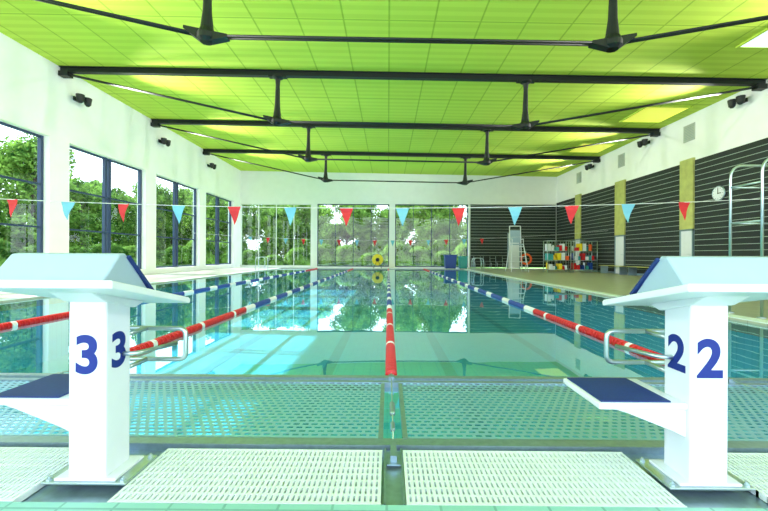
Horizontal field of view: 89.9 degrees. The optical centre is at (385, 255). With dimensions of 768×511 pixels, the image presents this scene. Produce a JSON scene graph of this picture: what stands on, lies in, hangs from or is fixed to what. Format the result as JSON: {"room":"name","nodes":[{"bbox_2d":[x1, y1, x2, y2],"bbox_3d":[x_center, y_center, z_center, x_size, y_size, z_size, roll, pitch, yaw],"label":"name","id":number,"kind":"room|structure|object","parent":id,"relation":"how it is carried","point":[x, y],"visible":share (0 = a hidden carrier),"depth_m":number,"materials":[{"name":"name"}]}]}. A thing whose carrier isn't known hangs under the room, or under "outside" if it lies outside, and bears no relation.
{"room":"indoor swimming pool","nodes":[
{"label":"indoor swimming pool","id":0,"kind":"room"},
{"bbox_2d":[0,32,240,274],"bbox_3d":[-11.270,-2.829,12.559,0.400,7.400,33.000,0,0,0],"label":"wall","id":1,"kind":"structure","parent":0,"point":[34,98],"depth_m":14.69,"materials":[{"name":"white paint"}]},
{"bbox_2d":[0,121,43,252],"bbox_3d":[-11.336,-1.654,10.534,0.120,4.550,4.250,0,0,0],"label":"frame","id":2,"kind":"object","parent":1,"relation":"attached to","point":[40,139],"visible":0.71,"depth_m":12.56,"materials":[{"name":"blue metal"}]},
{"bbox_2d":[73,93,91,106],"bbox_3d":[-10.834,-5.512,13.707,0.428,0.290,0.600,0,0,0],"label":"wall spotlight","id":3,"kind":"object","parent":1,"relation":"attached to","point":[80,98],"visible":1,"depth_m":13.59,"materials":[{"name":"black metal"}]},
{"bbox_2d":[69,146,141,268],"bbox_3d":[-11.310,-1.654,15.585,0.120,4.550,4.250,0,0,0],"label":"frame","id":4,"kind":"object","parent":1,"relation":"attached to","point":[106,232],"visible":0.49,"depth_m":15.65,"materials":[{"name":"blue metal"}]},
{"bbox_2d":[158,138,170,146],"bbox_3d":[-10.807,-5.512,18.757,0.428,0.290,0.600,0,0,0],"label":"wall spotlight","id":5,"kind":"object","parent":1,"relation":"attached to","point":[164,141],"visible":1,"depth_m":18.64,"materials":[{"name":"black metal"}]},
{"bbox_2d":[156,175,196,267],"bbox_3d":[-11.284,-1.654,20.634,0.120,4.550,4.250,0,0,0],"label":"frame","id":6,"kind":"object","parent":1,"relation":"attached to","point":[175,238],"visible":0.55,"depth_m":20.70,"materials":[{"name":"blue metal"}]},
{"bbox_2d":[206,193,230,264],"bbox_3d":[-11.257,-1.654,25.684,0.120,4.550,4.250,0,0,0],"label":"window","id":7,"kind":"structure","parent":1,"relation":"attached to","point":[217,198],"depth_m":25.60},
{"bbox_2d":[200,231,598,245],"bbox_3d":[0.821,-1.004,21.994,23.661,0.957,0.088,0,0,0],"label":"flags","id":8,"kind":"object","parent":1,"relation":"attached to","point":[250,238],"visible":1,"depth_m":22.00,"materials":[{"name":"multicoloured fabric"}]},
{"bbox_2d":[0,0,767,176],"bbox_3d":[0.800,-6.255,12.646,24.500,0.580,33.300,0,0,0],"label":"ceiling","id":9,"kind":"structure","parent":0,"point":[64,36],"depth_m":12.37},
{"bbox_2d":[35,0,767,52],"bbox_3d":[0.805,-5.233,7.946,23.760,1.837,0.380,1,0,0],"label":"roof truss","id":10,"kind":"object","parent":9,"relation":"attached to","point":[205,34],"visible":1,"depth_m":7.90,"materials":[{"name":"black metal"}]},
{"bbox_2d":[203,149,599,184],"bbox_3d":[0.884,-5.232,23.096,23.760,1.837,0.380,1,0,0],"label":"roof truss","id":11,"kind":"object","parent":9,"relation":"attached to","point":[596,159],"visible":0.98,"depth_m":23.04,"materials":[{"name":"black metal"}]},
{"bbox_2d":[151,119,660,165],"bbox_3d":[0.858,-5.233,18.046,23.760,1.837,0.380,1,0,0],"label":"roof truss","id":12,"kind":"object","parent":9,"relation":"attached to","point":[156,123],"visible":1,"depth_m":18.00,"materials":[{"name":"black metal"}]},
{"bbox_2d":[58,66,767,130],"bbox_3d":[0.831,-5.233,12.996,23.760,1.837,0.380,1,0,0],"label":"roof truss","id":13,"kind":"object","parent":9,"relation":"attached to","point":[755,84],"visible":1,"depth_m":12.95,"materials":[{"name":"black metal"}]},
{"bbox_2d":[536,165,570,171],"bbox_3d":[11.317,-5.912,26.191,1.820,0.047,1.820,1,0,0],"label":"ceiling light","id":14,"kind":"object","parent":9,"relation":"attached to","point":[560,169],"depth_m":26.13,"materials":[{"name":"yellow plastic"}]},
{"bbox_2d":[567,143,617,152],"bbox_3d":[11.290,-5.912,21.191,1.820,0.047,1.820,1,0,0],"label":"ceiling light","id":15,"kind":"object","parent":9,"relation":"attached to","point":[598,148],"depth_m":21.24,"materials":[{"name":"yellow plastic"}]},
{"bbox_2d":[619,106,692,122],"bbox_3d":[11.264,-5.912,16.191,1.820,0.047,1.820,1,0,0],"label":"ceiling light","id":16,"kind":"object","parent":9,"relation":"attached to","point":[651,114],"depth_m":16.11,"materials":[{"name":"yellow plastic"}]},
{"bbox_2d":[735,27,767,48],"bbox_3d":[10.857,-5.920,10.093,1.770,0.048,1.820,1,0,0],"label":"ceiling light","id":17,"kind":"object","parent":9,"relation":"attached to","point":[760,40],"depth_m":10.71,"materials":[{"name":"white plastic"}]},
{"bbox_2d":[0,267,767,510],"bbox_3d":[0.761,1.034,12.646,24.500,0.200,33.300,0,0,0],"label":"floor","id":18,"kind":"structure","parent":0,"point":[49,497],"depth_m":1.54,"materials":[{"name":"tile"}]},
{"bbox_2d":[0,447,68,501],"bbox_3d":[-2.399,0.930,1.653,1.994,0.026,0.402,0,0,0],"label":"overflow grating","id":19,"kind":"object","parent":18,"relation":"on","point":[23,470],"visible":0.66,"depth_m":1.67,"materials":[{"name":"plastic"}]},
{"bbox_2d":[0,253,189,484],"bbox_3d":[-1.309,0.457,1.632,0.688,0.933,0.550,0,0,0],"label":"starting block","id":20,"kind":"object","parent":18,"relation":"on","point":[91,402],"visible":1,"depth_m":1.57,"materials":[{"name":"white plastic"}]},
{"bbox_2d":[107,448,382,504],"bbox_3d":[-0.532,0.940,1.643,1.029,0.026,0.402,0,0,0],"label":"overflow grating","id":21,"kind":"object","parent":18,"relation":"on","point":[178,475],"visible":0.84,"depth_m":1.60,"materials":[{"name":"plastic"}]},
{"bbox_2d":[372,254,382,267],"bbox_3d":[-0.607,0.421,27.753,0.800,1.029,0.360,0,0,0],"label":"reel","id":22,"kind":"object","parent":18,"relation":"on","point":[377,259],"visible":0.89,"depth_m":27.66,"materials":[{"name":"yellow plastic"}]},
{"bbox_2d":[0,334,767,438],"bbox_3d":[-1.059,1.849,14.456,13.450,1.450,25.700,0,0,0],"label":"basin","id":23,"kind":"object","parent":18,"relation":"in","point":[336,354],"visible":0.02,"depth_m":8.32,"materials":[{"name":"tile"}]},
{"bbox_2d":[0,269,767,367],"bbox_3d":[-1.054,0.954,14.456,12.850,0.001,25.100,0,0,0],"label":"pool water","id":24,"kind":"object","parent":23,"relation":"in","point":[354,301],"visible":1,"depth_m":6.41,"materials":[{"name":"teal liquid"}]},
{"bbox_2d":[0,268,317,328],"bbox_3d":[-4.900,0.917,14.376,0.096,0.100,25.300,0,0,0],"label":"lane rope","id":25,"kind":"object","parent":24,"relation":"on","point":[58,315],"visible":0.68,"depth_m":5.86,"materials":[{"name":"red plastic"}]},
{"bbox_2d":[54,268,352,373],"bbox_3d":[-2.400,0.930,14.363,0.096,0.100,25.300,0,0,0],"label":"lane rope","id":26,"kind":"object","parent":24,"relation":"on","point":[157,341],"visible":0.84,"depth_m":5.25,"materials":[{"name":"red plastic"}]},
{"bbox_2d":[385,268,400,465],"bbox_3d":[0.100,0.944,14.350,0.096,0.100,25.300,0,0,0],"label":"lane rope","id":27,"kind":"object","parent":24,"relation":"on","point":[393,459],"visible":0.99,"depth_m":3.26,"materials":[{"name":"red plastic"}]},
{"bbox_2d":[424,269,767,393],"bbox_3d":[2.600,0.957,14.337,0.096,0.100,25.300,0,0,0],"label":"lane rope","id":28,"kind":"object","parent":24,"relation":"on","point":[613,340],"visible":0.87,"depth_m":5.12,"materials":[{"name":"red plastic"}]},
{"bbox_2d":[0,373,767,453],"bbox_3d":[0.008,0.956,2.420,10.400,0.068,1.080,0,0,0],"label":"pool end grating","id":29,"kind":"object","parent":18,"relation":"on","point":[206,383],"visible":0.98,"depth_m":2.23,"materials":[{"name":"teal plastic"}]},
{"bbox_2d":[0,268,767,323],"bbox_3d":[-1.051,0.918,15.131,13.350,0.012,24.250,0,0,0],"label":"pool coping","id":30,"kind":"object","parent":18,"relation":"on","point":[598,292],"visible":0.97,"depth_m":11.11,"materials":[{"name":"tile"}]},
{"bbox_2d":[384,448,405,504],"bbox_3d":[0.034,0.945,1.650,0.084,0.030,0.420,0,0,0],"label":"channel","id":31,"kind":"object","parent":18,"relation":"on","point":[394,486],"visible":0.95,"depth_m":1.59,"materials":[{"name":"tile"}]},
{"bbox_2d":[444,255,456,268],"bbox_3d":[4.695,0.450,28.176,0.910,1.010,0.660,0,0,0],"label":"storage bin","id":32,"kind":"object","parent":18,"relation":"on","point":[449,260],"visible":1,"depth_m":27.89,"materials":[{"name":"blue plastic"}]},
{"bbox_2d":[458,256,467,268],"bbox_3d":[5.646,0.505,28.271,0.660,0.910,0.660,0,0,0],"label":"storage bin","id":33,"kind":"object","parent":18,"relation":"on","point":[462,260],"visible":1,"depth_m":27.99,"materials":[{"name":"teal plastic"}]},
{"bbox_2d":[495,256,502,268],"bbox_3d":[8.243,0.524,27.887,0.508,0.906,0.528,0,0,0],"label":"chair","id":34,"kind":"object","parent":18,"relation":"on","point":[496,258],"visible":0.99,"depth_m":28.09,"materials":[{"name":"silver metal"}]},
{"bbox_2d":[505,226,528,271],"bbox_3d":[7.823,-0.415,23.010,1.060,2.787,1.159,0,0,0],"label":"chair","id":35,"kind":"object","parent":18,"relation":"on","point":[514,235],"visible":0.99,"depth_m":23.32,"materials":[{"name":"white metal"}]},
{"bbox_2d":[520,251,531,270],"bbox_3d":[8.724,0.351,24.024,0.730,1.250,0.262,0,0,0],"label":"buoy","id":36,"kind":"object","parent":18,"relation":"on","point":[527,254],"visible":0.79,"depth_m":23.91,"materials":[{"name":"orange plastic"}]},
{"bbox_2d":[403,450,686,507],"bbox_3d":[0.601,0.946,1.637,1.044,0.026,0.402,0,0,0],"label":"overflow grating","id":37,"kind":"object","parent":18,"relation":"on","point":[431,477],"visible":0.91,"depth_m":1.60,"materials":[{"name":"plastic"}]},
{"bbox_2d":[543,240,570,271],"bbox_3d":[10.145,0.051,22.847,1.390,1.864,0.700,0,0,0],"label":"cart","id":38,"kind":"object","parent":18,"relation":"on","point":[560,256],"visible":0.98,"depth_m":22.61,"materials":[{"name":"silver metal"}]},
{"bbox_2d":[568,241,597,271],"bbox_3d":[11.720,0.059,22.939,1.440,1.864,0.700,0,0,0],"label":"cart","id":39,"kind":"object","parent":18,"relation":"on","point":[579,247],"visible":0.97,"depth_m":22.75,"materials":[{"name":"silver metal"}]},
{"bbox_2d":[599,265,626,274],"bbox_3d":[12.305,0.769,20.836,0.400,0.450,2.200,0,0,0],"label":"bench","id":40,"kind":"object","parent":18,"relation":"on","point":[604,268],"visible":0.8,"depth_m":20.00,"materials":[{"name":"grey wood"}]},
{"bbox_2d":[626,266,648,274],"bbox_3d":[12.292,0.769,18.336,0.400,0.450,2.200,0,0,0],"label":"bench","id":41,"kind":"object","parent":18,"relation":"on","point":[632,270],"visible":0.59,"depth_m":19.18,"materials":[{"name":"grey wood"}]},
{"bbox_2d":[563,256,767,490],"bbox_3d":[1.213,0.470,1.619,0.688,0.933,0.550,0,0,0],"label":"starting block","id":42,"kind":"object","parent":18,"relation":"on","point":[695,293],"visible":1,"depth_m":1.55,"materials":[{"name":"white plastic"}]},
{"bbox_2d":[727,453,767,502],"bbox_3d":[2.491,0.956,1.627,2.014,0.026,0.402,0,0,0],"label":"overflow grating","id":43,"kind":"object","parent":18,"relation":"on","point":[752,468],"visible":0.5,"depth_m":1.69,"materials":[{"name":"plastic"}]},
{"bbox_2d":[728,158,767,318],"bbox_3d":[6.234,-0.282,6.192,1.020,2.490,0.670,0,0,0],"label":"pool handrail","id":44,"kind":"object","parent":18,"relation":"on","point":[763,165],"visible":0.84,"depth_m":6.17,"materials":[{"name":"silver metal"}]},
{"bbox_2d":[7,198,767,225],"bbox_3d":[0.742,-1.005,6.997,23.661,0.957,0.089,0,0,0],"label":"flags","id":45,"kind":"object","parent":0,"point":[571,210],"visible":1,"depth_m":7.00,"materials":[{"name":"multicoloured fabric"}]},
{"bbox_2d":[240,171,556,267],"bbox_3d":[0.867,-2.765,29.146,24.500,7.400,0.300,0,0,0],"label":"wall","id":46,"kind":"structure","parent":0,"point":[257,187],"depth_m":29.00,"materials":[{"name":"white paint"}]},
{"bbox_2d":[241,204,310,265],"bbox_3d":[-8.313,-1.554,29.164,5.348,4.720,0.100,0,0,0],"label":"window","id":47,"kind":"structure","parent":46,"relation":"attached to","point":[241,204],"depth_m":29.12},
{"bbox_2d":[317,204,388,266],"bbox_3d":[-2.476,-1.523,29.133,5.423,4.720,0.100,0,0,0],"label":"window","id":48,"kind":"structure","parent":46,"relation":"attached to","point":[318,204],"depth_m":29.09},
{"bbox_2d":[395,204,467,266],"bbox_3d":[3.437,-1.492,29.102,5.499,4.720,0.100,0,0,0],"label":"frame","id":49,"kind":"object","parent":46,"relation":"attached to","point":[431,205],"visible":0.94,"depth_m":29.06,"materials":[{"name":"black metal"}]},
{"bbox_2d":[468,204,469,267],"bbox_3d":[6.271,-1.437,28.926,0.110,4.800,0.077,0,0,0],"label":"trim","id":50,"kind":"structure","parent":46,"relation":"attached to","point":[469,204],"depth_m":28.89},
{"bbox_2d":[470,204,555,266],"bbox_3d":[9.538,-1.470,28.916,6.403,4.700,0.062,0,0,0],"label":"cladding","id":51,"kind":"object","parent":46,"relation":"attached to","point":[493,224],"visible":0.77,"depth_m":28.90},
{"bbox_2d":[507,233,519,268],"bbox_3d":[9.569,-0.355,28.849,0.940,2.670,0.070,0,0,0],"label":"frame","id":52,"kind":"object","parent":51,"relation":"attached to","point":[507,233],"visible":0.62,"depth_m":28.82,"materials":[{"name":"metal"}]},
{"bbox_2d":[508,243,518,267],"bbox_3d":[9.569,-0.330,28.859,0.800,2.580,0.050,0,0,0],"label":"leaf","id":53,"kind":"object","parent":46,"relation":"attached to","point":[514,264],"visible":0.5,"depth_m":28.83,"materials":[{"name":"white plastic"}]},
{"bbox_2d":[557,79,767,202],"bbox_3d":[12.880,-2.703,12.433,0.300,7.400,33.000,0,0,0],"label":"wall","id":54,"kind":"structure","parent":0,"point":[718,127],"depth_m":16.74,"materials":[{"name":"white paint"}]},
{"bbox_2d":[576,172,580,183],"bbox_3d":[12.794,-5.153,25.534,0.030,0.700,0.600,0,0,0],"label":"air vent","id":55,"kind":"object","parent":54,"relation":"in","point":[578,175],"visible":1,"depth_m":25.60,"materials":[{"name":"metal"}]},
{"bbox_2d":[567,268,643,275],"bbox_3d":[12.694,0.947,12.384,0.027,0.100,32.900,0,0,0],"label":"baseboard","id":56,"kind":"structure","parent":54,"relation":"attached to","point":[567,268],"depth_m":22.03,"materials":[{"name":"tile"}]},
{"bbox_2d":[616,236,623,272],"bbox_3d":[12.727,-0.028,20.909,0.060,2.010,0.770,0,0,0],"label":"leaf","id":57,"kind":"object","parent":54,"relation":"attached to","point":[619,240],"visible":0.75,"depth_m":20.94,"materials":[{"name":"white paint"}]},
{"bbox_2d":[614,235,625,273],"bbox_3d":[12.712,-0.053,20.909,0.090,2.100,0.870,0,0,0],"label":"frame","id":58,"kind":"object","parent":54,"relation":"attached to","point":[616,235],"visible":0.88,"depth_m":21.28,"materials":[{"name":"metal"}]},
{"bbox_2d":[618,153,624,167],"bbox_3d":[12.770,-5.153,20.884,0.030,0.700,0.600,0,0,0],"label":"air vent","id":59,"kind":"object","parent":54,"relation":"in","point":[621,158],"visible":1,"depth_m":20.86,"materials":[{"name":"metal"}]},
{"bbox_2d":[575,157,694,238],"bbox_3d":[12.684,-2.574,13.734,0.097,2.940,24.320,0,0,0],"label":"trim","id":60,"kind":"structure","parent":54,"relation":"attached to","point":[687,167],"depth_m":16.51,"materials":[{"name":"yellow paint"}]},
{"bbox_2d":[637,139,649,147],"bbox_3d":[12.561,-5.449,18.735,0.428,0.290,0.600,0,0,0],"label":"wall spotlight","id":61,"kind":"object","parent":54,"relation":"attached to","point":[644,142],"visible":1,"depth_m":18.61,"materials":[{"name":"black metal"}]},
{"bbox_2d":[556,138,767,273],"bbox_3d":[12.691,-1.514,12.384,0.059,4.820,32.900,0,0,0],"label":"cladding","id":62,"kind":"object","parent":54,"relation":"attached to","point":[652,230],"visible":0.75,"depth_m":16.96,"materials":[{"name":"black metal"}]},
{"bbox_2d":[712,186,725,200],"bbox_3d":[12.640,-2.364,14.634,0.066,0.580,0.580,0,0,0],"label":"wall clock","id":63,"kind":"object","parent":62,"relation":"attached to","point":[718,193],"visible":0.99,"depth_m":14.61,"materials":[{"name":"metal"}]},
{"bbox_2d":[681,231,691,255],"bbox_3d":[12.703,-0.029,16.234,0.060,2.010,0.620,0,0,0],"label":"leaf","id":64,"kind":"object","parent":54,"relation":"attached to","point":[686,236],"visible":0.58,"depth_m":16.24,"materials":[{"name":"white plastic"}]},
{"bbox_2d":[679,229,694,255],"bbox_3d":[12.688,-0.054,16.234,0.090,2.100,0.720,0,0,0],"label":"frame","id":65,"kind":"object","parent":54,"relation":"attached to","point":[692,230],"visible":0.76,"depth_m":16.07,"materials":[{"name":"metal"}]},
{"bbox_2d":[683,122,694,142],"bbox_3d":[12.745,-5.153,16.184,0.030,0.700,0.600,0,0,0],"label":"air vent","id":66,"kind":"object","parent":54,"relation":"in","point":[689,130],"visible":1,"depth_m":16.18,"materials":[{"name":"metal"}]},
{"bbox_2d":[727,95,747,108],"bbox_3d":[12.534,-5.449,13.685,0.428,0.290,0.600,0,0,0],"label":"wall spotlight","id":67,"kind":"object","parent":54,"relation":"attached to","point":[740,99],"visible":1,"depth_m":13.56,"materials":[{"name":"black metal"}]},
{"label":"outside","id":68,"kind":"structure","parent":0,"visible":0},
{"bbox_2d":[0,263,545,268],"bbox_3d":[-14.823,1.127,35.078,150.000,0.150,110.000,0,0,0],"label":"lawn","id":69,"kind":"structure","parent":68,"point":[157,263],"depth_m":39.05,"materials":[{"name":"green plant"}]},
{"bbox_2d":[0,173,15,241],"bbox_3d":[-29.634,-3.052,26.330,7.057,8.043,6.804,0,0,32],"label":"tree","id":70,"kind":"object","parent":69,"relation":"on","point":[2,206],"visible":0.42,"depth_m":26.69,"materials":[{"name":"green plant"}]},
{"bbox_2d":[0,238,20,265],"bbox_3d":[-21.905,-0.091,21.122,3.684,2.028,2.598,0,0,0],"label":"shrub","id":71,"kind":"object","parent":69,"relation":"on","point":[7,249],"visible":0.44,"depth_m":21.00,"materials":[{"name":"green plant"}]},
{"bbox_2d":[19,245,36,252],"bbox_3d":[-21.887,0.123,24.120,2.970,1.635,2.095,0,0,0],"label":"shrub","id":72,"kind":"object","parent":69,"relation":"on","point":[30,249],"visible":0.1,"depth_m":23.66,"materials":[{"name":"green plant"}]},
{"bbox_2d":[0,136,75,236],"bbox_3d":[-38.593,-6.369,41.652,9.203,14.578,7.717,0,0,-42],"label":"tree","id":73,"kind":"object","parent":69,"relation":"on","point":[72,153],"visible":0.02,"depth_m":43.27,"materials":[{"name":"green plant"}]},
{"bbox_2d":[0,133,82,249],"bbox_3d":[-28.527,-4.500,30.581,6.913,10.950,5.796,0,0,16],"label":"tree","id":74,"kind":"object","parent":69,"relation":"on","point":[23,165],"visible":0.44,"depth_m":28.95,"materials":[{"name":"green plant"}]},
{"bbox_2d":[69,246,91,252],"bbox_3d":[-21.872,0.121,27.120,2.977,1.639,2.100,0,0,0],"label":"shrub","id":75,"kind":"object","parent":69,"relation":"on","point":[76,249],"visible":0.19,"depth_m":26.86,"materials":[{"name":"green plant"}]},
{"bbox_2d":[69,177,114,221],"bbox_3d":[-39.860,-4.861,50.400,8.722,11.552,8.272,0,0,-4],"label":"tree","id":76,"kind":"object","parent":69,"relation":"on","point":[74,181],"visible":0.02,"depth_m":49.40,"materials":[{"name":"green plant"}]},
{"bbox_2d":[69,179,116,249],"bbox_3d":[-29.063,-3.136,36.477,6.206,8.219,5.885,0,0,-41],"label":"tree","id":77,"kind":"object","parent":69,"relation":"on","point":[91,219],"visible":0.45,"depth_m":36.06,"materials":[{"name":"green plant"}]},
{"bbox_2d":[69,188,136,248],"bbox_3d":[-30.117,-3.246,41.506,7.394,8.426,7.128,0,0,-39],"label":"tree","id":78,"kind":"object","parent":69,"relation":"on","point":[129,225],"visible":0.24,"depth_m":41.23,"materials":[{"name":"green plant"}]},
{"bbox_2d":[89,243,128,254],"bbox_3d":[-21.858,-0.081,30.121,3.653,2.011,2.577,0,0,0],"label":"shrub","id":79,"kind":"object","parent":69,"relation":"on","point":[97,248],"visible":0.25,"depth_m":29.72,"materials":[{"name":"green plant"}]},
{"bbox_2d":[115,196,136,242],"bbox_3d":[-37.867,-4.057,58.166,8.430,9.966,8.744,0,0,14],"label":"tree","id":80,"kind":"object","parent":69,"relation":"on","point":[134,206],"visible":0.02,"depth_m":57.05,"materials":[{"name":"green plant"}]},
{"bbox_2d":[123,245,136,263],"bbox_3d":[-21.841,0.001,33.121,3.378,1.859,2.382,0,0,0],"label":"shrub","id":81,"kind":"object","parent":69,"relation":"on","point":[132,250],"visible":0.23,"depth_m":32.54,"materials":[{"name":"green plant"}]},
{"bbox_2d":[130,180,172,251],"bbox_3d":[-27.218,-4.208,45.849,6.554,10.381,5.495,0,0,24],"label":"tree","id":82,"kind":"object","parent":69,"relation":"on","point":[162,198],"visible":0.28,"depth_m":44.85,"materials":[{"name":"green plant"}]},
{"bbox_2d":[156,250,168,264],"bbox_3d":[-21.824,0.208,36.120,2.690,1.481,1.897,0,0,0],"label":"shrub","id":83,"kind":"object","parent":69,"relation":"on","point":[158,253],"visible":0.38,"depth_m":35.72,"materials":[{"name":"green plant"}]},
{"bbox_2d":[158,195,183,244],"bbox_3d":[-28.386,-3.741,51.264,7.124,9.435,6.756,0,0,-25],"label":"tree","id":84,"kind":"object","parent":69,"relation":"on","point":[168,195],"visible":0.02,"depth_m":50.18,"materials":[{"name":"green plant"}]},
{"bbox_2d":[159,245,192,264],"bbox_3d":[-19.824,-0.042,36.650,3.686,1.958,2.600,0,0,0],"label":"shrub","id":85,"kind":"object","parent":69,"relation":"on","point":[167,254],"visible":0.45,"depth_m":35.80,"materials":[{"name":"green plant"}]},
{"bbox_2d":[163,186,210,245],"bbox_3d":[-22.502,-3.633,45.001,5.858,9.280,4.912,0,0,16],"label":"tree","id":86,"kind":"object","parent":69,"relation":"on","point":[183,231],"visible":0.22,"depth_m":43.90,"materials":[{"name":"green plant"}]},
{"bbox_2d":[180,238,214,264],"bbox_3d":[-17.525,-0.412,36.267,3.734,2.658,2.636,0,0,0],"label":"shrub","id":87,"kind":"object","parent":69,"relation":"on","point":[186,253],"visible":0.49,"depth_m":35.60,"materials":[{"name":"green plant"}]},
{"bbox_2d":[182,189,253,260],"bbox_3d":[-18.199,-3.498,42.340,6.836,9.054,6.483,0,0,34],"label":"tree","id":88,"kind":"object","parent":69,"relation":"on","point":[210,211],"visible":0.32,"depth_m":40.54,"materials":[{"name":"green plant"}]},
{"bbox_2d":[208,240,246,263],"bbox_3d":[-15.222,-0.303,37.010,3.726,2.482,2.630,0,0,0],"label":"shrub","id":89,"kind":"object","parent":69,"relation":"on","point":[223,247],"visible":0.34,"depth_m":36.15,"materials":[{"name":"green plant"}]},
{"bbox_2d":[220,205,256,249],"bbox_3d":[-22.105,-4.615,55.945,7.100,11.247,5.953,0,0,22],"label":"tree","id":90,"kind":"object","parent":69,"relation":"on","point":[244,207],"visible":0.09,"depth_m":55.36,"materials":[{"name":"green plant"}]},
{"bbox_2d":[242,249,263,264],"bbox_3d":[-12.920,0.162,36.861,2.830,1.650,1.996,0,0,0],"label":"shrub","id":91,"kind":"object","parent":69,"relation":"on","point":[250,255],"visible":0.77,"depth_m":36.30,"materials":[{"name":"green plant"}]},
{"bbox_2d":[247,205,295,257],"bbox_3d":[-12.980,-2.536,45.240,6.306,7.187,6.080,0,0,24],"label":"tree","id":92,"kind":"object","parent":69,"relation":"on","point":[266,249],"visible":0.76,"depth_m":43.88,"materials":[{"name":"green plant"}]},
{"bbox_2d":[247,205,295,257],"bbox_3d":[-15.467,-4.167,55.556,7.867,10.419,7.461,0,0,16],"label":"tree","id":93,"kind":"object","parent":69,"relation":"on","point":[253,210],"visible":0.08,"depth_m":53.19,"materials":[{"name":"green plant"}]},
{"bbox_2d":[260,255,284,264],"bbox_3d":[-10.623,0.457,36.387,2.524,1.131,1.780,0,0,0],"label":"shrub","id":94,"kind":"object","parent":69,"relation":"on","point":[271,260],"visible":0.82,"depth_m":35.92,"materials":[{"name":"green plant"}]},
{"bbox_2d":[282,247,309,264],"bbox_3d":[-8.323,0.095,36.284,2.881,1.818,2.032,0,0,0],"label":"shrub","id":95,"kind":"object","parent":69,"relation":"on","point":[301,256],"visible":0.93,"depth_m":35.73,"materials":[{"name":"green plant"}]},
{"bbox_2d":[285,205,322,254],"bbox_3d":[-9.859,-3.000,44.580,5.144,8.148,4.313,0,0,34],"label":"tree","id":96,"kind":"object","parent":69,"relation":"on","point":[302,231],"visible":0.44,"depth_m":43.45,"materials":[{"name":"green plant"}]},
{"bbox_2d":[301,205,338,246],"bbox_3d":[-9.728,-3.356,54.713,7.773,8.858,7.494,0,0,5],"label":"tree","id":97,"kind":"object","parent":69,"relation":"on","point":[325,214],"visible":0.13,"depth_m":52.54,"materials":[{"name":"green plant"}]},
{"bbox_2d":[309,243,339,265],"bbox_3d":[-6.020,-0.110,37.085,3.170,2.215,2.238,0,0,0],"label":"shrub","id":98,"kind":"object","parent":69,"relation":"on","point":[325,252],"visible":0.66,"depth_m":36.40,"materials":[{"name":"green plant"}]},
{"bbox_2d":[320,205,373,265],"bbox_3d":[-4.393,-2.807,42.849,5.598,7.818,5.903,0,0,26],"label":"tree","id":99,"kind":"object","parent":69,"relation":"on","point":[343,232],"visible":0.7,"depth_m":41.95,"materials":[{"name":"green plant"}]},
{"bbox_2d":[329,244,365,265],"bbox_3d":[-3.722,-0.057,37.113,3.959,2.141,2.792,0,0,0],"label":"shrub","id":100,"kind":"object","parent":69,"relation":"on","point":[345,253],"visible":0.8,"depth_m":36.30,"materials":[{"name":"green plant"}]},
{"bbox_2d":[343,205,380,252],"bbox_3d":[-3.244,-4.607,56.076,7.215,11.429,6.050,0,0,43],"label":"tree","id":101,"kind":"object","parent":69,"relation":"on","point":[367,207],"visible":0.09,"depth_m":54.44,"materials":[{"name":"green plant"}]},
{"bbox_2d":[356,252,385,265],"bbox_3d":[-1.424,0.359,36.178,2.831,1.400,1.997,0,0,0],"label":"shrub","id":102,"kind":"object","parent":69,"relation":"on","point":[367,257],"visible":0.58,"depth_m":35.66,"materials":[{"name":"green plant"}]},
{"bbox_2d":[362,206,410,265],"bbox_3d":[0.249,-2.175,42.582,5.796,6.605,5.588,0,0,36],"label":"tree","id":103,"kind":"object","parent":69,"relation":"on","point":[382,234],"visible":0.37,"depth_m":41.55,"materials":[{"name":"green plant"}]},
{"bbox_2d":[380,241,412,265],"bbox_3d":[0.875,-0.159,36.147,3.444,2.372,2.431,0,0,0],"label":"shrub","id":104,"kind":"object","parent":69,"relation":"on","point":[403,255],"visible":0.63,"depth_m":35.52,"materials":[{"name":"green plant"}]},
{"bbox_2d":[372,205,434,247],"bbox_3d":[2.358,-4.423,54.351,8.394,11.117,7.960,0,0,-38],"label":"tree","id":105,"kind":"object","parent":69,"relation":"on","point":[408,221],"visible":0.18,"depth_m":51.55,"materials":[{"name":"green plant"}]},
{"bbox_2d":[403,246,434,265],"bbox_3d":[3.180,0.057,36.898,3.222,1.998,2.273,0,0,0],"label":"shrub","id":106,"kind":"object","parent":69,"relation":"on","point":[420,254],"visible":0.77,"depth_m":36.26,"materials":[{"name":"green plant"}]},
{"bbox_2d":[406,205,453,254],"bbox_3d":[4.991,-3.612,45.283,6.014,9.526,5.042,0,0,5],"label":"tree","id":107,"kind":"object","parent":69,"relation":"on","point":[422,230],"visible":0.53,"depth_m":44.68,"materials":[{"name":"green plant"}]},
{"bbox_2d":[416,206,465,254],"bbox_3d":[8.319,-4.070,57.369,8.861,10.474,9.191,0,0,-17],"label":"tree","id":108,"kind":"object","parent":69,"relation":"on","point":[453,220],"visible":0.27,"depth_m":55.06,"materials":[{"name":"green plant"}]},
{"bbox_2d":[432,250,456,265],"bbox_3d":[5.481,0.273,36.836,2.611,1.624,1.841,0,0,0],"label":"shrub","id":109,"kind":"object","parent":69,"relation":"on","point":[438,258],"visible":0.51,"depth_m":36.40,"materials":[{"name":"green plant"}]},
{"bbox_2d":[451,242,466,264],"bbox_3d":[7.779,-0.132,36.958,3.691,2.388,2.604,0,0,0],"label":"shrub","id":110,"kind":"object","parent":69,"relation":"on","point":[461,249],"visible":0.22,"depth_m":36.44,"materials":[{"name":"green plant"}]},
{"bbox_2d":[456,206,466,245],"bbox_3d":[10.626,-2.755,43.473,5.636,7.872,5.943,0,0,0],"label":"tree","id":111,"kind":"object","parent":69,"relation":"on","point":[462,230],"visible":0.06,"depth_m":43.16,"materials":[{"name":"green plant"}]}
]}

